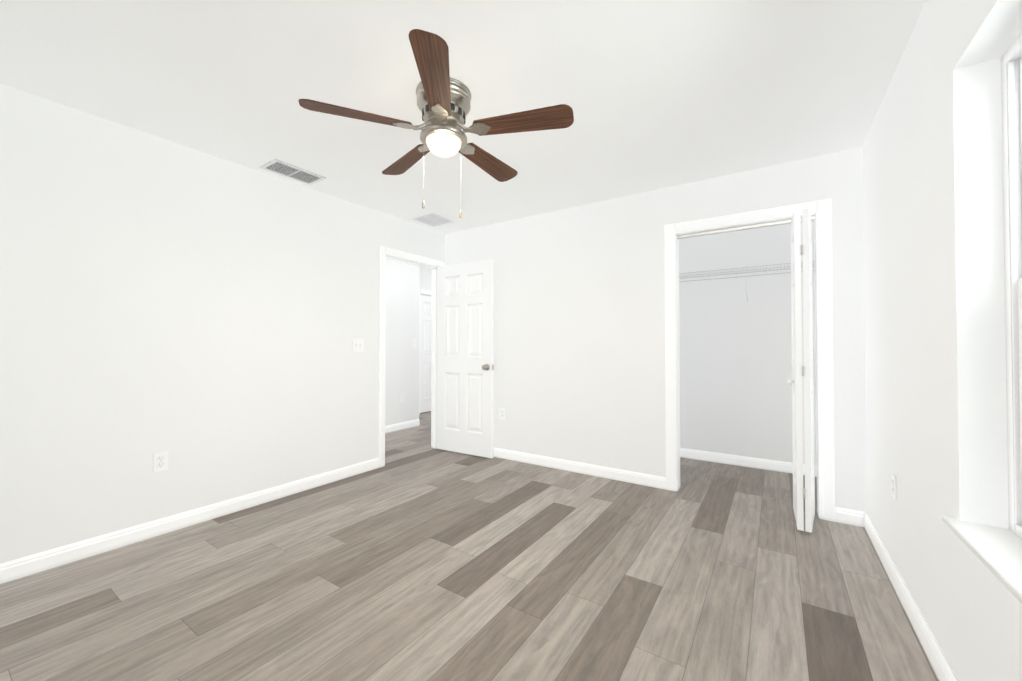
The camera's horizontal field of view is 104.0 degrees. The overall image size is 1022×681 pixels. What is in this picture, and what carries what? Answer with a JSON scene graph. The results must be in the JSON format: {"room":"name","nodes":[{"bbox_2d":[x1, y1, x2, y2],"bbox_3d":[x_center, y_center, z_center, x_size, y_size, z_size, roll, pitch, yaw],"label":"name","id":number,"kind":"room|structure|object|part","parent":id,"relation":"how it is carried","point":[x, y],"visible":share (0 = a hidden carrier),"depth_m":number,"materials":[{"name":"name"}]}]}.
{"room":"empty bedroom","nodes":[
{"label":"empty bedroom","id":0,"kind":"room"},
{"bbox_2d":[0,84,444,563],"bbox_3d":[-1.066,-0.008,4.205,0.115,2.440,6.975,-1,-1,34],"label":"wall","id":1,"kind":"structure","parent":0,"point":[203,319],"depth_m":2.47,"materials":[{"name":"paint"}]},
{"bbox_2d":[153,451,167,472],"bbox_3d":[-2.150,0.744,2.451,0.009,0.114,0.070,-1,-1,34],"label":"electrical outlet","id":2,"kind":"object","parent":1,"relation":"attached to","point":[160,461],"visible":1,"depth_m":2.45,"materials":[{"name":"white plastic"}]},
{"bbox_2d":[0,457,379,583],"bbox_3d":[-2.057,1.143,2.582,0.014,0.095,2.909,-1,-1,34],"label":"baseboard","id":3,"kind":"structure","parent":1,"relation":"attached to","point":[15,569],"depth_m":2.44,"materials":[{"name":"paint"}]},
{"bbox_2d":[352,339,363,351],"bbox_3d":[-1.380,0.044,3.612,0.018,0.114,0.116,-1,-1,34],"label":"light switch","id":4,"kind":"object","parent":1,"relation":"attached to","point":[357,345],"visible":1,"depth_m":3.61,"materials":[{"name":"white plastic"}]},
{"bbox_2d":[379,246,443,467],"bbox_3d":[-1.062,0.157,4.209,0.149,2.111,0.882,-1,-1,34],"label":"door frame","id":5,"kind":"structure","parent":1,"relation":"attached to","point":[384,251],"depth_m":4.00,"materials":[{"name":"paint"}]},
{"bbox_2d":[437,259,493,457],"bbox_3d":[-0.501,0.186,4.276,0.740,2.030,0.035,0,-1,31],"label":"entry door","id":6,"kind":"structure","parent":1,"relation":"in","point":[465,353],"depth_m":4.24,"materials":[{"name":"paint"}]},
{"bbox_2d":[482,364,493,369],"bbox_3d":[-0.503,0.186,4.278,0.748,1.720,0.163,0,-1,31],"label":"door knob","id":7,"kind":"object","parent":6,"relation":"attached to","point":[485,367],"depth_m":4.07,"materials":[{"name":"silver metal"}]},
{"bbox_2d":[385,259,420,425],"bbox_3d":[-2.960,-0.017,3.468,0.115,2.440,5.700,-1,-1,34],"label":"wall","id":8,"kind":"structure","parent":0,"point":[405,282],"depth_m":5.54,"materials":[{"name":"paint"}]},
{"bbox_2d":[385,419,419,432],"bbox_3d":[-2.879,1.155,3.459,0.014,0.095,5.600,-1,-1,34],"label":"baseboard","id":9,"kind":"structure","parent":8,"relation":"attached to","point":[401,426],"depth_m":5.51,"materials":[{"name":"paint"}]},
{"bbox_2d":[421,271,431,290],"bbox_3d":[-1.344,0.031,7.128,0.115,2.440,2.415,-1,-1,34],"label":"wall","id":10,"kind":"structure","parent":0,"point":[426,277],"depth_m":6.87,"materials":[{"name":"paint"}]},
{"bbox_2d":[419,289,431,414],"bbox_3d":[-1.319,0.195,7.045,0.017,2.111,0.902,-1,-1,34],"label":"door frame","id":11,"kind":"structure","parent":10,"relation":"attached to","point":[425,292],"depth_m":6.71,"materials":[{"name":"paint"}]},
{"bbox_2d":[420,294,431,412],"bbox_3d":[-1.383,0.226,7.077,0.035,2.025,0.740,-1,-1,34],"label":"hall door","id":12,"kind":"structure","parent":10,"relation":"in","point":[425,346],"depth_m":6.91,"materials":[{"name":"paint"}]},
{"bbox_2d":[0,0,925,271],"bbox_3d":[-0.789,-1.288,3.423,6.430,0.100,8.000,-1,-1,34],"label":"ceiling","id":13,"kind":"structure","parent":0,"point":[656,94],"depth_m":1.94,"materials":[{"name":"paint"}]},
{"bbox_2d":[260,159,325,184],"bbox_3d":[-1.608,-1.240,2.958,0.225,0.012,0.370,-1,-1,34],"label":"ceiling vent","id":14,"kind":"object","parent":13,"relation":"in","point":[279,167],"visible":1,"depth_m":2.94,"materials":[{"name":"white metal"}]},
{"bbox_2d":[413,213,454,226],"bbox_3d":[-0.787,-1.225,4.075,0.300,0.010,0.310,-1,-1,34],"label":"ceiling vent","id":15,"kind":"object","parent":13,"relation":"in","point":[434,220],"visible":1,"depth_m":4.07,"materials":[{"name":"white metal"}]},
{"bbox_2d":[299,29,573,217],"bbox_3d":[-0.322,-0.930,2.075,1.263,0.653,1.219,-1,-1,34],"label":"ceiling fan","id":16,"kind":"object","parent":13,"relation":"hanging from","point":[443,101],"visible":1,"depth_m":1.94,"materials":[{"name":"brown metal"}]},
{"bbox_3d":[-0.720,-1.061,1.879,0.492,0.037,0.141,0,-1,-22],"label":"blade","id":17,"kind":"part","parent":16,"relation":"part of","materials":[{"name":"brown wood"}]},
{"bbox_3d":[-0.608,-1.055,2.346,0.141,0.037,0.492,1,-1,-40],"label":"blade","id":18,"kind":"part","parent":16,"relation":"part of","materials":[{"name":"brown wood"}]},
{"bbox_3d":[-0.310,-1.065,1.627,0.141,0.037,0.492,0,-1,-4],"label":"blade","id":19,"kind":"part","parent":16,"relation":"part of","materials":[{"name":"brown wood"}]},
{"bbox_3d":[-0.342,-0.981,2.034,0.180,0.072,0.180,-1,-1,34],"label":"lamp shade","id":20,"kind":"part","parent":16,"relation":"part of","materials":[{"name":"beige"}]},
{"bbox_3d":[-0.128,-1.055,2.384,0.141,0.037,0.492,0,-1,32],"label":"blade","id":21,"kind":"part","parent":16,"relation":"part of","materials":[{"name":"brown wood"}]},
{"bbox_3d":[0.056,-1.061,1.939,0.492,0.037,0.141,0,-1,14],"label":"blade","id":22,"kind":"part","parent":16,"relation":"part of","materials":[{"name":"brown wood"}]},
{"bbox_2d":[0,411,938,680],"bbox_3d":[-0.789,1.252,3.389,6.430,0.100,8.000,-1,-1,34],"label":"floor","id":23,"kind":"structure","parent":0,"point":[416,557],"depth_m":1.89,"materials":[{"name":"laminate"}]},
{"bbox_2d":[445,147,866,511],"bbox_3d":[0.742,-0.015,3.646,3.745,2.440,0.115,-1,-1,34],"label":"wall","id":24,"kind":"structure","parent":0,"point":[579,333],"depth_m":3.46,"materials":[{"name":"paint"}]},
{"bbox_2d":[499,408,504,419],"bbox_3d":[-0.090,0.756,4.114,0.070,0.114,0.009,-1,-1,34],"label":"electrical outlet","id":25,"kind":"object","parent":24,"relation":"attached to","point":[501,413],"visible":1,"depth_m":4.11,"materials":[{"name":"white plastic"}]},
{"bbox_2d":[494,447,665,489],"bbox_3d":[0.242,1.161,3.876,2.410,0.095,0.029,-1,-1,34],"label":"baseboard","id":26,"kind":"structure","parent":24,"relation":"attached to","point":[649,480],"depth_m":3.59,"materials":[{"name":"paint"}]},
{"bbox_2d":[665,198,834,521],"bbox_3d":[1.727,0.161,2.989,0.932,2.070,0.115,-1,-1,34],"label":"door frame","id":27,"kind":"structure","parent":24,"relation":"attached to","point":[768,223],"depth_m":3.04,"materials":[{"name":"paint"}]},
{"bbox_2d":[788,208,814,532],"bbox_3d":[1.907,0.167,2.637,0.130,2.014,0.412,-1,-1,40],"label":"bifold closet door","id":28,"kind":"structure","parent":24,"relation":"in","point":[799,371],"depth_m":2.48,"materials":[{"name":"paint"}]},
{"bbox_2d":[679,220,816,465],"bbox_3d":[2.265,-0.012,3.906,1.495,2.440,0.115,-1,-1,34],"label":"wall","id":29,"kind":"structure","parent":0,"point":[735,371],"depth_m":3.83,"materials":[{"name":"paint"}]},
{"bbox_2d":[679,261,814,303],"bbox_3d":[2.196,-0.509,3.705,1.375,0.310,0.309,-1,-1,34],"label":"wire closet shelf","id":30,"kind":"object","parent":29,"relation":"attached to","point":[745,272],"visible":0.6,"depth_m":3.67,"materials":[{"name":"white metal"}]},
{"bbox_2d":[680,448,816,476],"bbox_3d":[2.278,1.160,3.805,1.380,0.095,0.014,-1,-1,34],"label":"baseboard","id":31,"kind":"structure","parent":29,"relation":"attached to","point":[765,464],"depth_m":3.83,"materials":[{"name":"paint"}]},
{"bbox_2d":[862,0,1021,680],"bbox_3d":[1.805,-0.041,1.682,0.200,2.440,8.000,-1,-1,34],"label":"wall","id":32,"kind":"structure","parent":0,"point":[935,345],"depth_m":1.35,"materials":[{"name":"paint"}]},
{"bbox_2d":[891,473,896,500],"bbox_3d":[1.854,0.707,1.934,0.009,0.114,0.070,-1,-1,34],"label":"electrical outlet","id":33,"kind":"object","parent":32,"relation":"attached to","point":[894,486],"visible":1,"depth_m":1.92,"materials":[{"name":"white plastic"}]},
{"bbox_2d":[856,510,957,680],"bbox_3d":[1.192,1.122,0.952,0.030,0.095,3.850,-1,-1,34],"label":"baseboard","id":34,"kind":"structure","parent":32,"relation":"attached to","point":[937,659],"depth_m":1.67,"materials":[{"name":"paint"}]},
{"bbox_2d":[942,515,1021,603],"bbox_3d":[1.173,0.569,0.839,0.132,0.022,1.000,-1,-1,34],"label":"window sill","id":35,"kind":"structure","parent":32,"relation":"attached to","point":[997,551],"depth_m":1.08,"materials":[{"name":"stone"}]},
{"bbox_2d":[1001,31,1021,538],"bbox_3d":[1.261,-0.153,0.790,0.087,1.423,0.930,-1,-1,34],"label":"window","id":36,"kind":"structure","parent":32,"relation":"in","point":[1011,73],"depth_m":1.16,"materials":[{"name":"plastic"}]}
]}

